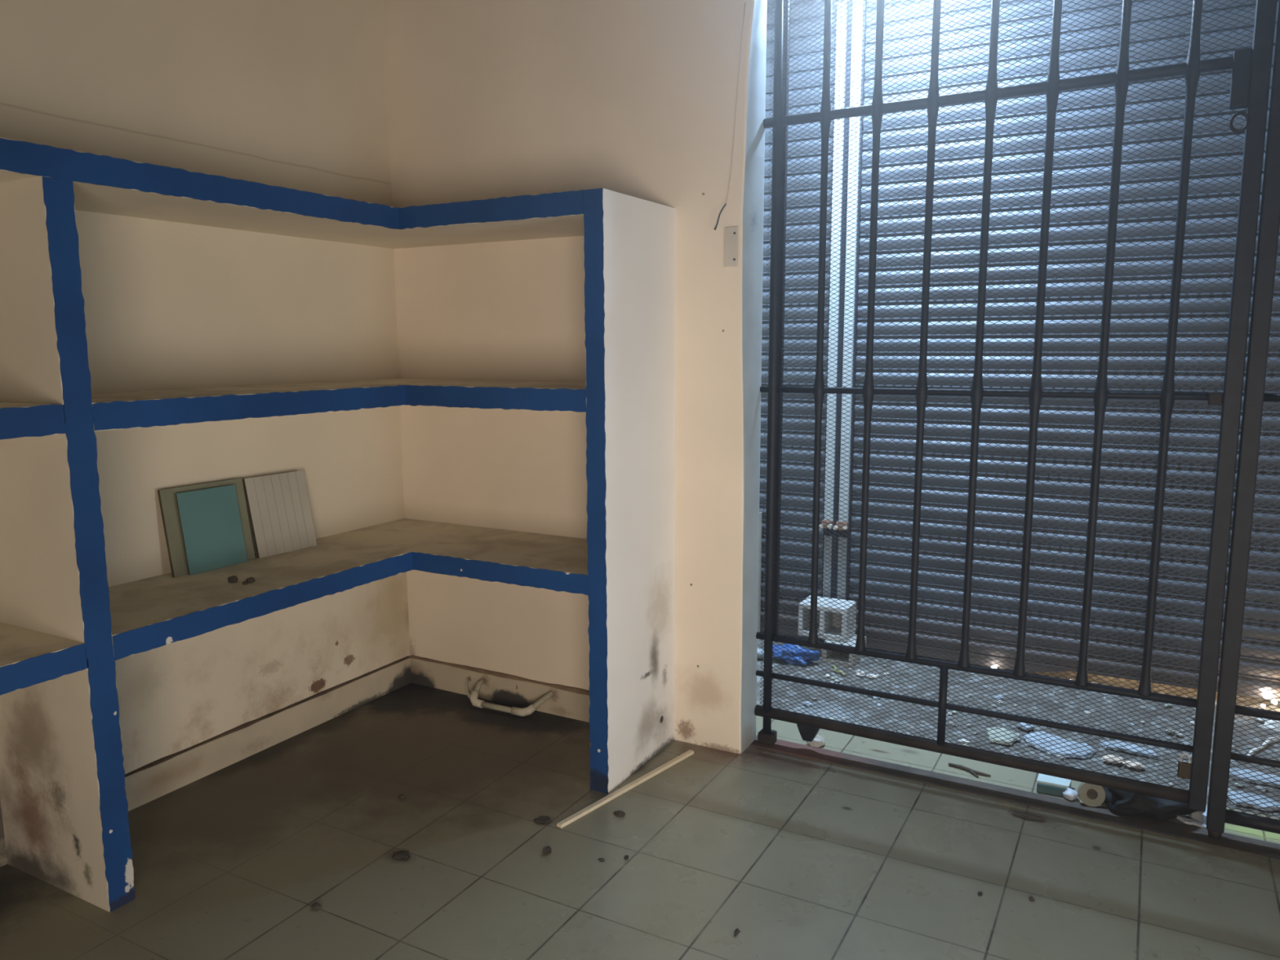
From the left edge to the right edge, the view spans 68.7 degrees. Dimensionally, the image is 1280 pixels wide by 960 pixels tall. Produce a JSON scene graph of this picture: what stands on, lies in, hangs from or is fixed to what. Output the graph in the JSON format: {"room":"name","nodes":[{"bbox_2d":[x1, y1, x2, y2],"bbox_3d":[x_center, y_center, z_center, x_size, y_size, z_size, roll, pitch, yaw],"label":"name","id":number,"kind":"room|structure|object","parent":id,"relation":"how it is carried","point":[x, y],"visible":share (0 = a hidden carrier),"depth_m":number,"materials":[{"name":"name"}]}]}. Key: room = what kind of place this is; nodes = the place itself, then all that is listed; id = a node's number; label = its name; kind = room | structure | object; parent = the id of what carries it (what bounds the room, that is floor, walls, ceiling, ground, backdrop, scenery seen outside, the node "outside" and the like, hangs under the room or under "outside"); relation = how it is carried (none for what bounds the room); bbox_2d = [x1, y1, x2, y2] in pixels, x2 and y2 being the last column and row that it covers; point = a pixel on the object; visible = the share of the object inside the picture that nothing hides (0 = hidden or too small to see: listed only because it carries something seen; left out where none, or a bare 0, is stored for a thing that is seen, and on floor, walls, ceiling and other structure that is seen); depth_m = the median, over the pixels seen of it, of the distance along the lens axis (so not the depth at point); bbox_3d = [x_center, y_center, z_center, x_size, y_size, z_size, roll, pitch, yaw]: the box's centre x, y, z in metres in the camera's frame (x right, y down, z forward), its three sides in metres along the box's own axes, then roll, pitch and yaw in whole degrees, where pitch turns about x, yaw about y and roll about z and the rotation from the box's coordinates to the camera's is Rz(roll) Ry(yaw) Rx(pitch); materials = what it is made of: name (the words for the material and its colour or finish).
{"room":"abandoned shop","nodes":[
{"label":"abandoned shop","id":0,"kind":"room"},
{"bbox_2d":[0,0,409,866],"bbox_3d":[-2.274,-0.434,1.928,0.150,3.370,5.150,4,9,28],"label":"wall","id":1,"kind":"structure","parent":0,"point":[289,94],"depth_m":3.29,"materials":[{"name":"paint"}]},
{"bbox_2d":[124,656,411,811],"bbox_3d":[-1.426,0.957,3.506,0.014,0.118,1.622,4,9,28],"label":"baseboard","id":2,"kind":"structure","parent":1,"relation":"attached to","point":[143,787],"depth_m":3.49,"materials":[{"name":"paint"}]},
{"bbox_2d":[383,0,767,754],"bbox_3d":[-0.291,-0.521,3.697,1.626,3.020,0.150,4,9,28],"label":"wall","id":3,"kind":"structure","parent":0,"point":[487,99],"depth_m":3.55,"materials":[{"name":"paint"}]},
{"bbox_2d":[409,655,590,722],"bbox_3d":[-0.486,0.894,3.919,1.260,0.118,0.014,4,9,28],"label":"baseboard","id":4,"kind":"structure","parent":3,"relation":"attached to","point":[517,693],"depth_m":3.96,"materials":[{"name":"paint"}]},
{"bbox_2d":[714,2,745,230],"bbox_3d":[0.303,-1.221,3.169,0.103,0.727,0.011,3,9,18],"label":"wire","id":5,"kind":"object","parent":3,"relation":"attached to","point":[724,206],"visible":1,"depth_m":3.17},
{"bbox_2d":[724,226,737,266],"bbox_3d":[0.314,-0.804,3.229,0.049,0.135,0.008,4,9,28],"label":"blank wall plate","id":6,"kind":"object","parent":3,"relation":"attached to","point":[731,260],"visible":1,"depth_m":3.23,"materials":[{"name":"beige plastic"}]},
{"bbox_2d":[749,735,1279,859],"bbox_3d":[1.485,1.081,3.018,2.400,0.013,0.098,4,9,28],"label":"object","id":7,"kind":"structure","parent":3,"relation":"attached to","point":[1244,844],"depth_m":3.12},
{"bbox_2d":[754,0,1277,812],"bbox_3d":[1.083,-0.415,3.027,1.475,2.946,0.063,4,9,29],"label":"security gate","id":8,"kind":"object","parent":3,"relation":"attached to","point":[1251,73],"visible":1,"depth_m":2.99,"materials":[{"name":"metal"}]},
{"bbox_2d":[1177,753,1191,779],"bbox_3d":[1.667,0.874,2.867,0.035,0.080,0.016,4,9,28],"label":"padlock","id":9,"kind":"object","parent":8,"relation":"hanging from","point":[1184,771],"visible":1,"depth_m":2.86,"materials":[{"name":"gold metal"}]},
{"bbox_2d":[0,683,1279,959],"bbox_3d":[-0.162,1.424,1.086,4.900,0.120,5.550,4,9,28],"label":"floor","id":10,"kind":"structure","parent":0,"point":[809,859],"depth_m":2.74,"materials":[{"name":"tile"}]},
{"bbox_2d":[311,902,321,911],"bbox_3d":[-0.875,1.149,2.530,0.032,0.014,0.024,4,9,28],"label":"clump","id":11,"kind":"object","parent":10,"relation":"on","point":[315,905],"visible":1,"depth_m":2.52,"materials":[{"name":"brown plant"}]},
{"bbox_2d":[0,137,675,911],"bbox_3d":[-1.285,0.195,2.277,1.334,1.985,3.454,4,9,28],"label":"shelving unit","id":12,"kind":"object","parent":10,"relation":"on","point":[64,631],"visible":1,"depth_m":2.82,"materials":[{"name":"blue paint"}]},
{"bbox_2d":[157,478,255,577],"bbox_3d":[-1.481,0.157,3.214,0.056,0.290,0.317,4,9,28],"label":"board","id":13,"kind":"object","parent":12,"relation":"on","point":[166,497],"visible":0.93,"depth_m":3.11,"materials":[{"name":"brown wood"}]},
{"bbox_2d":[175,484,247,575],"bbox_3d":[-1.461,0.167,3.203,0.046,0.273,0.226,4,9,28],"label":"tile","id":14,"kind":"object","parent":12,"relation":"on","point":[211,524],"visible":1,"depth_m":3.19,"materials":[{"name":"teal tile"}]},
{"bbox_2d":[227,575,238,582],"bbox_3d":[-1.314,0.319,3.023,0.030,0.021,0.032,-6,10,-34],"label":"clay lump","id":15,"kind":"object","parent":12,"relation":"on","point":[232,579],"visible":1,"depth_m":3.01,"materials":[{"name":"brown soil"}]},
{"bbox_2d":[245,577,255,582],"bbox_3d":[-1.256,0.321,3.023,0.029,0.016,0.028,-1,8,-7],"label":"clay lump","id":16,"kind":"object","parent":12,"relation":"on","point":[250,580],"visible":1,"depth_m":3.01,"materials":[{"name":"brown soil"}]},
{"bbox_2d":[242,470,316,558],"bbox_3d":[-1.327,0.123,3.460,0.066,0.287,0.256,5,10,31],"label":"tile","id":17,"kind":"object","parent":12,"relation":"on","point":[278,507],"visible":1,"depth_m":3.45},
{"bbox_2d":[391,850,410,862],"bbox_3d":[-0.705,1.115,2.789,0.064,0.006,0.052,4,9,28],"label":"clump","id":18,"kind":"object","parent":10,"relation":"on","point":[403,855],"visible":1,"depth_m":2.78,"materials":[{"name":"brown plant"}]},
{"bbox_2d":[397,794,405,798],"bbox_3d":[-0.802,1.062,3.143,0.029,0.011,0.025,4,9,28],"label":"clump","id":19,"kind":"object","parent":10,"relation":"on","point":[401,796],"visible":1,"depth_m":3.14,"materials":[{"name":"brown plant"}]},
{"bbox_2d":[465,676,470,697],"bbox_3d":[-0.739,0.891,4.022,0.018,0.073,0.072,-3,9,-17],"label":"pipe stub","id":20,"kind":"object","parent":10,"relation":"on","point":[467,678],"visible":0.93,"depth_m":4.02,"materials":[{"name":"plastic"}]},
{"bbox_2d":[469,677,553,716],"bbox_3d":[-0.539,0.905,3.884,0.374,0.097,0.116,4,9,28],"label":"pipe","id":21,"kind":"object","parent":10,"relation":"on","point":[526,711],"visible":1,"depth_m":3.84,"materials":[{"name":"plastic"}]},
{"bbox_2d":[533,816,551,823],"bbox_3d":[-0.312,1.085,2.991,0.055,0.005,0.047,-1,8,-8],"label":"clump","id":22,"kind":"object","parent":10,"relation":"on","point":[545,820],"visible":1,"depth_m":2.98,"materials":[{"name":"brown plant"}]},
{"bbox_2d":[542,845,551,854],"bbox_3d":[-0.281,1.105,2.798,0.037,0.021,0.027,-6,10,-36],"label":"clump","id":23,"kind":"object","parent":10,"relation":"on","point":[546,850],"visible":1,"depth_m":2.79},
{"bbox_2d":[613,810,625,816],"bbox_3d":[-0.067,1.074,3.025,0.041,0.015,0.030,0,8,5],"label":"clump","id":24,"kind":"object","parent":10,"relation":"on","point":[620,813],"visible":1,"depth_m":3.02,"materials":[{"name":"brown soil"}]},
{"bbox_2d":[556,749,693,828],"bbox_3d":[-0.031,1.049,3.215,0.021,0.010,0.701,7,11,39],"label":"strip","id":25,"kind":"object","parent":10,"relation":"on","point":[628,787],"visible":1,"depth_m":3.17,"materials":[{"name":"beige wood"}]},
{"bbox_2d":[733,928,740,936],"bbox_3d":[0.248,1.165,2.413,0.011,0.009,0.031,5,10,32],"label":"clump","id":26,"kind":"object","parent":10,"relation":"on","point":[736,931],"visible":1,"depth_m":2.41,"materials":[{"name":"grey soil"}]},
{"bbox_2d":[806,734,825,747],"bbox_3d":[0.664,0.982,3.544,0.071,0.043,0.050,4,9,28],"label":"chunk","id":27,"kind":"object","parent":10,"relation":"on","point":[819,741],"visible":0.75,"depth_m":3.52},
{"bbox_2d":[948,762,991,777],"bbox_3d":[1.159,1.028,3.312,0.150,0.013,0.040,7,11,40],"label":"twig","id":28,"kind":"object","parent":10,"relation":"on","point":[974,772],"visible":1,"depth_m":3.31,"materials":[{"name":"wood"}]},
{"bbox_2d":[1011,813,1044,821],"bbox_3d":[1.242,1.077,2.997,0.103,0.008,0.035,4,9,28],"label":"clump","id":29,"kind":"object","parent":10,"relation":"on","point":[1028,816],"visible":1,"depth_m":2.99,"materials":[{"name":"brown plant"}]},
{"bbox_2d":[1028,896,1035,901],"bbox_3d":[1.068,1.142,2.555,0.016,0.008,0.017,-3,9,-18],"label":"clump","id":30,"kind":"object","parent":10,"relation":"on","point":[1031,898],"visible":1,"depth_m":2.55,"materials":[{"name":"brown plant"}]},
{"bbox_2d":[1036,773,1071,796],"bbox_3d":[1.409,1.033,3.186,0.104,0.036,0.105,4,9,28],"label":"carton","id":31,"kind":"object","parent":10,"relation":"on","point":[1046,784],"visible":0.75,"depth_m":3.16,"materials":[{"name":"white cardboard"}]},
{"bbox_2d":[1062,787,1078,800],"bbox_3d":[1.436,1.045,3.118,0.048,0.031,0.046,0,8,-2],"label":"scrap","id":32,"kind":"object","parent":10,"relation":"on","point":[1070,794],"visible":0.98,"depth_m":3.10,"materials":[{"name":"white paper"}]},
{"bbox_2d":[1077,782,1105,806],"bbox_3d":[1.481,1.029,3.074,0.080,0.084,0.043,2,8,14],"label":"tape roll","id":33,"kind":"object","parent":10,"relation":"on","point":[1092,795],"visible":0.95,"depth_m":3.06,"materials":[{"name":"beige paper"}]},
{"bbox_2d":[1102,786,1199,821],"bbox_3d":[1.642,1.022,3.018,0.303,0.101,0.164,4,9,28],"label":"bag","id":34,"kind":"object","parent":10,"relation":"on","point":[1122,802],"visible":0.58,"depth_m":2.97,"materials":[{"name":"black plastic"}]},
{"bbox_2d":[1176,815,1206,828],"bbox_3d":[1.751,1.079,2.951,0.112,0.009,0.035,6,11,39],"label":"scrap","id":35,"kind":"object","parent":10,"relation":"on","point":[1189,821],"visible":0.66,"depth_m":2.95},
{"bbox_2d":[1188,805,1207,825],"bbox_3d":[1.788,1.056,2.969,0.076,0.046,0.100,-5,10,-30],"label":"scrap","id":36,"kind":"object","parent":10,"relation":"on","point":[1201,816],"visible":0.16,"depth_m":2.95,"materials":[{"name":"grey paper"}]},
{"bbox_2d":[756,631,1279,817],"bbox_3d":[1.595,0.951,4.250,3.400,0.135,1.850,4,9,28],"label":"ground","id":37,"kind":"structure","parent":0,"point":[759,661],"depth_m":3.87,"materials":[{"name":"grey concrete"}]},
{"bbox_2d":[757,511,761,631],"bbox_3d":[0.590,0.481,4.827,0.066,0.643,0.022,4,9,28],"label":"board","id":38,"kind":"object","parent":37,"relation":"on","point":[760,513],"visible":0.24,"depth_m":4.80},
{"bbox_2d":[756,647,764,658],"bbox_3d":[0.516,0.827,4.517,0.149,0.060,0.150,-3,9,-19],"label":"lump","id":39,"kind":"object","parent":37,"relation":"on","point":[759,653],"visible":0.16,"depth_m":4.47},
{"bbox_2d":[772,643,820,665],"bbox_3d":[0.720,0.819,4.448,0.271,0.094,0.124,4,9,28],"label":"plastic bag","id":40,"kind":"object","parent":37,"relation":"on","point":[784,645],"visible":0.72,"depth_m":4.41,"materials":[{"name":"blue plastic"}]},
{"bbox_2d":[803,701,812,706],"bbox_3d":[0.704,0.936,3.927,0.031,0.017,0.034,-4,9,-24],"label":"chip","id":41,"kind":"object","parent":37,"relation":"on","point":[810,704],"visible":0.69,"depth_m":3.92,"materials":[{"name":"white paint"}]},
{"bbox_2d":[802,638,824,653],"bbox_3d":[0.861,0.809,4.609,0.120,0.070,0.120,0,8,1],"label":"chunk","id":42,"kind":"object","parent":37,"relation":"on","point":[820,640],"visible":0.23,"depth_m":4.56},
{"bbox_2d":[831,665,845,675],"bbox_3d":[0.907,0.876,4.310,0.029,0.016,0.123,-2,9,-15],"label":"ribbon","id":43,"kind":"object","parent":37,"relation":"on","point":[836,671],"visible":0.8,"depth_m":4.30,"materials":[{"name":"plastic"}]},
{"bbox_2d":[819,0,866,640],"bbox_3d":[0.964,-0.681,4.496,0.146,3.040,0.095,4,9,28],"label":"guide","id":44,"kind":"object","parent":37,"relation":"on","point":[850,2],"visible":0.7,"depth_m":4.45,"materials":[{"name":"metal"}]},
{"bbox_2d":[821,634,866,667],"bbox_3d":[0.978,0.811,4.489,0.155,0.099,0.220,4,9,28],"label":"block","id":45,"kind":"object","parent":37,"relation":"on","point":[853,637],"visible":0.24,"depth_m":4.43,"materials":[{"name":"grey concrete"}]},
{"bbox_2d":[798,595,856,641],"bbox_3d":[0.911,0.671,4.555,0.241,0.160,0.174,4,9,28],"label":"block","id":46,"kind":"object","parent":45,"relation":"on","point":[846,606],"visible":0.65,"depth_m":4.52,"materials":[{"name":"white concrete"}]},
{"bbox_2d":[855,670,864,675],"bbox_3d":[1.003,0.876,4.271,0.042,0.027,0.034,4,9,28],"label":"paper scrap","id":47,"kind":"object","parent":37,"relation":"on","point":[860,672],"visible":0.75,"depth_m":4.26,"materials":[{"name":"white paper"}]},
{"bbox_2d":[866,674,879,677],"bbox_3d":[1.058,0.886,4.242,0.057,0.011,0.030,-3,9,-18],"label":"paper scrap","id":48,"kind":"object","parent":37,"relation":"on","point":[873,676],"visible":0.7,"depth_m":4.24,"materials":[{"name":"white paper"}]},
{"bbox_2d":[958,738,969,742],"bbox_3d":[1.228,0.988,3.550,0.044,0.009,0.024,4,9,28],"label":"paper scrap","id":49,"kind":"object","parent":37,"relation":"on","point":[963,740],"visible":0.75,"depth_m":3.55,"materials":[{"name":"white paper"}]},
{"bbox_2d":[986,726,1020,745],"bbox_3d":[1.391,0.979,3.596,0.129,0.014,0.152,4,9,28],"label":"sheet","id":50,"kind":"object","parent":37,"relation":"on","point":[993,731],"visible":0.68,"depth_m":3.58,"materials":[{"name":"white paper"}]},
{"bbox_2d":[1016,722,1034,730],"bbox_3d":[1.517,0.964,3.679,0.047,0.014,0.059,-3,9,-20],"label":"sheet","id":51,"kind":"object","parent":37,"relation":"on","point":[1028,726],"visible":0.7,"depth_m":3.67,"materials":[{"name":"white paper"}]},
{"bbox_2d":[1023,731,1095,758],"bbox_3d":[1.554,0.989,3.498,0.256,0.016,0.174,7,11,43],"label":"sheet","id":52,"kind":"object","parent":37,"relation":"on","point":[1028,735],"visible":0.69,"depth_m":3.48,"materials":[{"name":"white paper"}]},
{"bbox_2d":[1055,755,1065,759],"bbox_3d":[1.531,1.009,3.411,0.034,0.014,0.025,2,9,16],"label":"chip","id":53,"kind":"object","parent":37,"relation":"on","point":[1060,757],"visible":0.56,"depth_m":3.40,"materials":[{"name":"grey stone"}]},
{"bbox_2d":[1101,754,1124,764],"bbox_3d":[1.704,1.002,3.376,0.073,0.020,0.051,4,9,28],"label":"chip","id":54,"kind":"object","parent":37,"relation":"on","point":[1105,757],"visible":0.69,"depth_m":3.36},
{"bbox_2d":[1099,740,1158,759],"bbox_3d":[1.816,0.992,3.479,0.204,0.014,0.083,5,10,33],"label":"sheet","id":55,"kind":"object","parent":37,"relation":"on","point":[1106,743],"visible":0.61,"depth_m":3.46,"materials":[{"name":"white paper"}]},
{"bbox_2d":[1122,760,1144,768],"bbox_3d":[1.755,1.010,3.331,0.070,0.017,0.045,4,9,28],"label":"chip","id":56,"kind":"object","parent":37,"relation":"on","point":[1132,764],"visible":0.75,"depth_m":3.32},
{"bbox_2d":[1165,728,1175,733],"bbox_3d":[2.057,0.973,3.633,0.043,0.018,0.024,-5,10,-32],"label":"chip","id":57,"kind":"object","parent":37,"relation":"on","point":[1173,731],"visible":0.72,"depth_m":3.62,"materials":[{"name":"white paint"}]},
{"bbox_2d":[1235,782,1243,786],"bbox_3d":[2.045,1.039,3.198,0.025,0.013,0.029,7,11,42],"label":"chip","id":58,"kind":"object","parent":37,"relation":"on","point":[1238,785],"visible":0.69,"depth_m":3.19,"materials":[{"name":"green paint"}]},
{"bbox_2d":[1227,790,1279,811],"bbox_3d":[2.012,1.050,3.072,0.175,0.014,0.101,4,9,28],"label":"sheet","id":59,"kind":"object","parent":37,"relation":"on","point":[1257,797],"visible":0.63,"depth_m":3.06,"materials":[{"name":"white paper"}]},
{"bbox_2d":[1229,768,1279,787],"bbox_3d":[2.128,1.024,3.239,0.186,0.016,0.090,4,9,28],"label":"sheet","id":60,"kind":"object","parent":37,"relation":"on","point":[1241,771],"visible":0.5,"depth_m":3.23,"materials":[{"name":"white paper"}]},
{"bbox_2d":[1233,736,1279,761],"bbox_3d":[2.299,0.990,3.469,0.375,0.019,0.039,-6,10,-33],"label":"root","id":61,"kind":"object","parent":37,"relation":"on","point":[1268,741],"visible":0.46,"depth_m":3.48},
{"bbox_2d":[1254,785,1267,791],"bbox_3d":[2.103,1.042,3.169,0.035,0.014,0.032,-2,8,-12],"label":"chip","id":62,"kind":"object","parent":37,"relation":"on","point":[1258,787],"visible":0.56,"depth_m":3.16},
{"bbox_2d":[1254,717,1279,723],"bbox_3d":[2.509,0.947,3.732,0.102,0.034,0.066,4,9,28],"label":"chunk","id":63,"kind":"object","parent":37,"relation":"on","point":[1257,718],"visible":0.17,"depth_m":3.72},
{"bbox_2d":[1258,720,1279,731],"bbox_3d":[2.489,0.959,3.659,0.124,0.032,0.056,4,9,28],"label":"chunk","id":64,"kind":"object","parent":37,"relation":"on","point":[1277,725],"visible":0.62,"depth_m":3.65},
{"bbox_3d":[2.831,-0.286,1.999,0.750,3.020,0.150,4,9,28],"label":"wall","id":65,"kind":"structure","parent":0,"visible":0},
{"bbox_2d":[1205,0,1279,839],"bbox_3d":[2.129,-0.336,2.459,0.896,2.947,0.050,4,9,28],"label":"security gate","id":66,"kind":"object","parent":65,"relation":"attached to","point":[1217,814],"visible":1,"depth_m":2.72,"materials":[{"name":"metal"}]},
{"bbox_3d":[-0.123,-0.785,4.574,0.150,3.450,1.600,4,9,28],"label":"wall","id":67,"kind":"structure","parent":0,"visible":0},
{"bbox_2d":[759,0,836,639],"bbox_3d":[0.552,-0.815,4.733,0.838,3.239,0.032,4,9,28],"label":"roller shutter","id":68,"kind":"object","parent":67,"relation":"attached to","point":[769,2],"visible":0.2,"depth_m":4.59,"materials":[{"name":"metal"}]},
{"bbox_3d":[2.989,-0.550,2.881,0.150,3.450,1.600,4,9,28],"label":"wall","id":69,"kind":"structure","parent":0,"visible":0},
{"bbox_2d":[848,394,863,634],"bbox_3d":[1.065,0.176,4.593,0.047,1.187,0.032,4,9,28],"label":"roller shutter","id":70,"kind":"object","parent":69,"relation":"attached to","point":[857,396],"depth_m":4.57,"materials":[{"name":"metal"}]},
{"bbox_2d":[855,115,872,387],"bbox_3d":[1.061,-1.063,4.414,0.047,1.247,0.032,4,9,28],"label":"roller shutter","id":71,"kind":"object","parent":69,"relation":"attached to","point":[865,118],"depth_m":4.40,"materials":[{"name":"metal"}]},
{"bbox_2d":[864,394,916,653],"bbox_3d":[1.210,0.215,4.519,0.215,1.251,0.032,4,9,28],"label":"roller shutter","id":72,"kind":"object","parent":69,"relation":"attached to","point":[875,396],"depth_m":4.51,"materials":[{"name":"metal"}]},
{"bbox_2d":[872,107,928,388],"bbox_3d":[1.206,-1.053,4.335,0.215,1.248,0.032,4,9,28],"label":"roller shutter","id":73,"kind":"object","parent":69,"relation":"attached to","point":[917,110],"depth_m":4.32,"materials":[{"name":"metal"}]},
{"bbox_2d":[882,0,933,102],"bbox_3d":[1.202,-1.934,4.207,0.215,0.441,0.032,4,9,28],"label":"roller shutter","id":74,"kind":"object","parent":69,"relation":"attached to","point":[892,2],"depth_m":4.20,"materials":[{"name":"metal"}]},
{"bbox_2d":[915,395,971,661],"bbox_3d":[1.427,0.231,4.401,0.211,1.251,0.032,4,9,28],"label":"roller shutter","id":75,"kind":"object","parent":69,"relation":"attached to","point":[931,397],"depth_m":4.39,"materials":[{"name":"metal"}]},
{"bbox_2d":[926,100,985,389],"bbox_3d":[1.422,-1.038,4.217,0.211,1.249,0.032,4,9,28],"label":"roller shutter","id":76,"kind":"object","parent":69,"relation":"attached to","point":[978,103],"depth_m":4.21,"materials":[{"name":"metal"}]},
{"bbox_2d":[937,0,991,95],"bbox_3d":[1.419,-1.898,4.092,0.211,0.397,0.032,4,9,28],"label":"roller shutter","id":77,"kind":"object","parent":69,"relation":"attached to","point":[952,2],"depth_m":4.08,"materials":[{"name":"metal"}]},
{"bbox_2d":[968,396,1029,669],"bbox_3d":[1.642,0.246,4.284,0.211,1.252,0.032,4,9,28],"label":"roller shutter","id":78,"kind":"object","parent":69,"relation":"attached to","point":[1010,409],"depth_m":4.27,"materials":[{"name":"metal"}]},
{"bbox_2d":[982,92,1046,390],"bbox_3d":[1.637,-1.024,4.100,0.211,1.250,0.032,4,9,28],"label":"roller shutter","id":79,"kind":"object","parent":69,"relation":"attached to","point":[986,356],"depth_m":4.09,"materials":[{"name":"metal"}]},
{"bbox_2d":[996,0,1053,87],"bbox_3d":[1.634,-1.861,3.978,0.211,0.353,0.032,4,9,28],"label":"roller shutter","id":80,"kind":"object","parent":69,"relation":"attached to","point":[1048,2],"depth_m":3.97,"materials":[{"name":"metal"}]},
{"bbox_2d":[1024,397,1094,672],"bbox_3d":[1.863,0.262,4.163,0.225,1.252,0.032,4,9,28],"label":"roller shutter","id":81,"kind":"object","parent":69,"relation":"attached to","point":[1074,401],"depth_m":4.15,"materials":[{"name":"metal"}]},
{"bbox_2d":[1040,84,1115,391],"bbox_3d":[1.858,-1.008,3.979,0.225,1.250,0.032,4,9,28],"label":"roller shutter","id":82,"kind":"object","parent":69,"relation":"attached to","point":[1112,86],"depth_m":3.97,"materials":[{"name":"metal"}]},
{"bbox_2d":[1058,0,1122,79],"bbox_3d":[1.855,-1.826,3.861,0.225,0.312,0.032,4,9,28],"label":"roller shutter","id":83,"kind":"object","parent":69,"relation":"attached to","point":[1100,2],"depth_m":3.85,"materials":[{"name":"metal"}]},
{"bbox_2d":[1087,398,1160,680],"bbox_3d":[2.085,0.261,4.040,0.214,1.219,0.032,4,9,28],"label":"roller shutter","id":84,"kind":"object","parent":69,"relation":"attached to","point":[1119,402],"depth_m":4.03,"materials":[{"name":"metal"}]},
{"bbox_2d":[1106,75,1185,391],"bbox_3d":[2.080,-0.993,3.858,0.214,1.251,0.032,4,9,28],"label":"roller shutter","id":85,"kind":"object","parent":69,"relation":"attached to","point":[1172,79],"depth_m":3.85,"materials":[{"name":"metal"}]},
{"bbox_2d":[1128,0,1192,70],"bbox_3d":[2.077,-1.788,3.743,0.214,0.266,0.032,4,9,28],"label":"roller shutter","id":86,"kind":"object","parent":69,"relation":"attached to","point":[1135,2],"depth_m":3.74,"materials":[{"name":"metal"}]},
{"bbox_2d":[1151,400,1222,688],"bbox_3d":[2.286,0.275,3.930,0.177,1.218,0.032,4,9,28],"label":"roller shutter","id":87,"kind":"object","parent":69,"relation":"attached to","point":[1178,403],"depth_m":3.92,"materials":[{"name":"metal"}]},
{"bbox_2d":[1174,68,1247,392],"bbox_3d":[2.281,-0.979,3.749,0.177,1.252,0.032,4,9,28],"label":"roller shutter","id":88,"kind":"object","parent":69,"relation":"attached to","point":[1222,73],"depth_m":3.74,"materials":[{"name":"metal"}]},
{"bbox_2d":[1200,0,1256,60],"bbox_3d":[2.278,-1.754,3.636,0.177,0.223,0.032,4,9,28],"label":"roller shutter","id":89,"kind":"object","parent":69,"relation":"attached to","point":[1210,2],"depth_m":3.63,"materials":[{"name":"metal"}]},
{"bbox_2d":[1216,0,1279,692],"bbox_3d":[2.422,-0.463,3.746,0.005,2.727,0.032,4,9,28],"label":"roller shutter","id":90,"kind":"object","parent":69,"relation":"attached to","point":[1277,2],"depth_m":3.72,"materials":[{"name":"metal"}]},
{"bbox_2d":[1236,401,1279,701],"bbox_3d":[2.551,0.294,3.786,0.149,1.216,0.032,4,9,28],"label":"roller shutter","id":91,"kind":"object","parent":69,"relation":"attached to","point":[1275,405],"depth_m":3.80,"materials":[{"name":"metal"}]},
{"bbox_2d":[1262,690,1271,698],"bbox_3d":[2.564,0.877,3.829,0.034,0.034,0.034,4,9,28],"label":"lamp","id":92,"kind":"object","parent":91,"relation":"attached to","point":[1267,693],"visible":0.62,"depth_m":3.82,"materials":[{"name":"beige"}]},
{"bbox_2d":[1271,699,1277,704],"bbox_3d":[2.589,0.906,3.822,0.022,0.022,0.022,4,9,28],"label":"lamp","id":93,"kind":"object","parent":91,"relation":"attached to","point":[1273,701],"visible":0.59,"depth_m":3.81,"materials":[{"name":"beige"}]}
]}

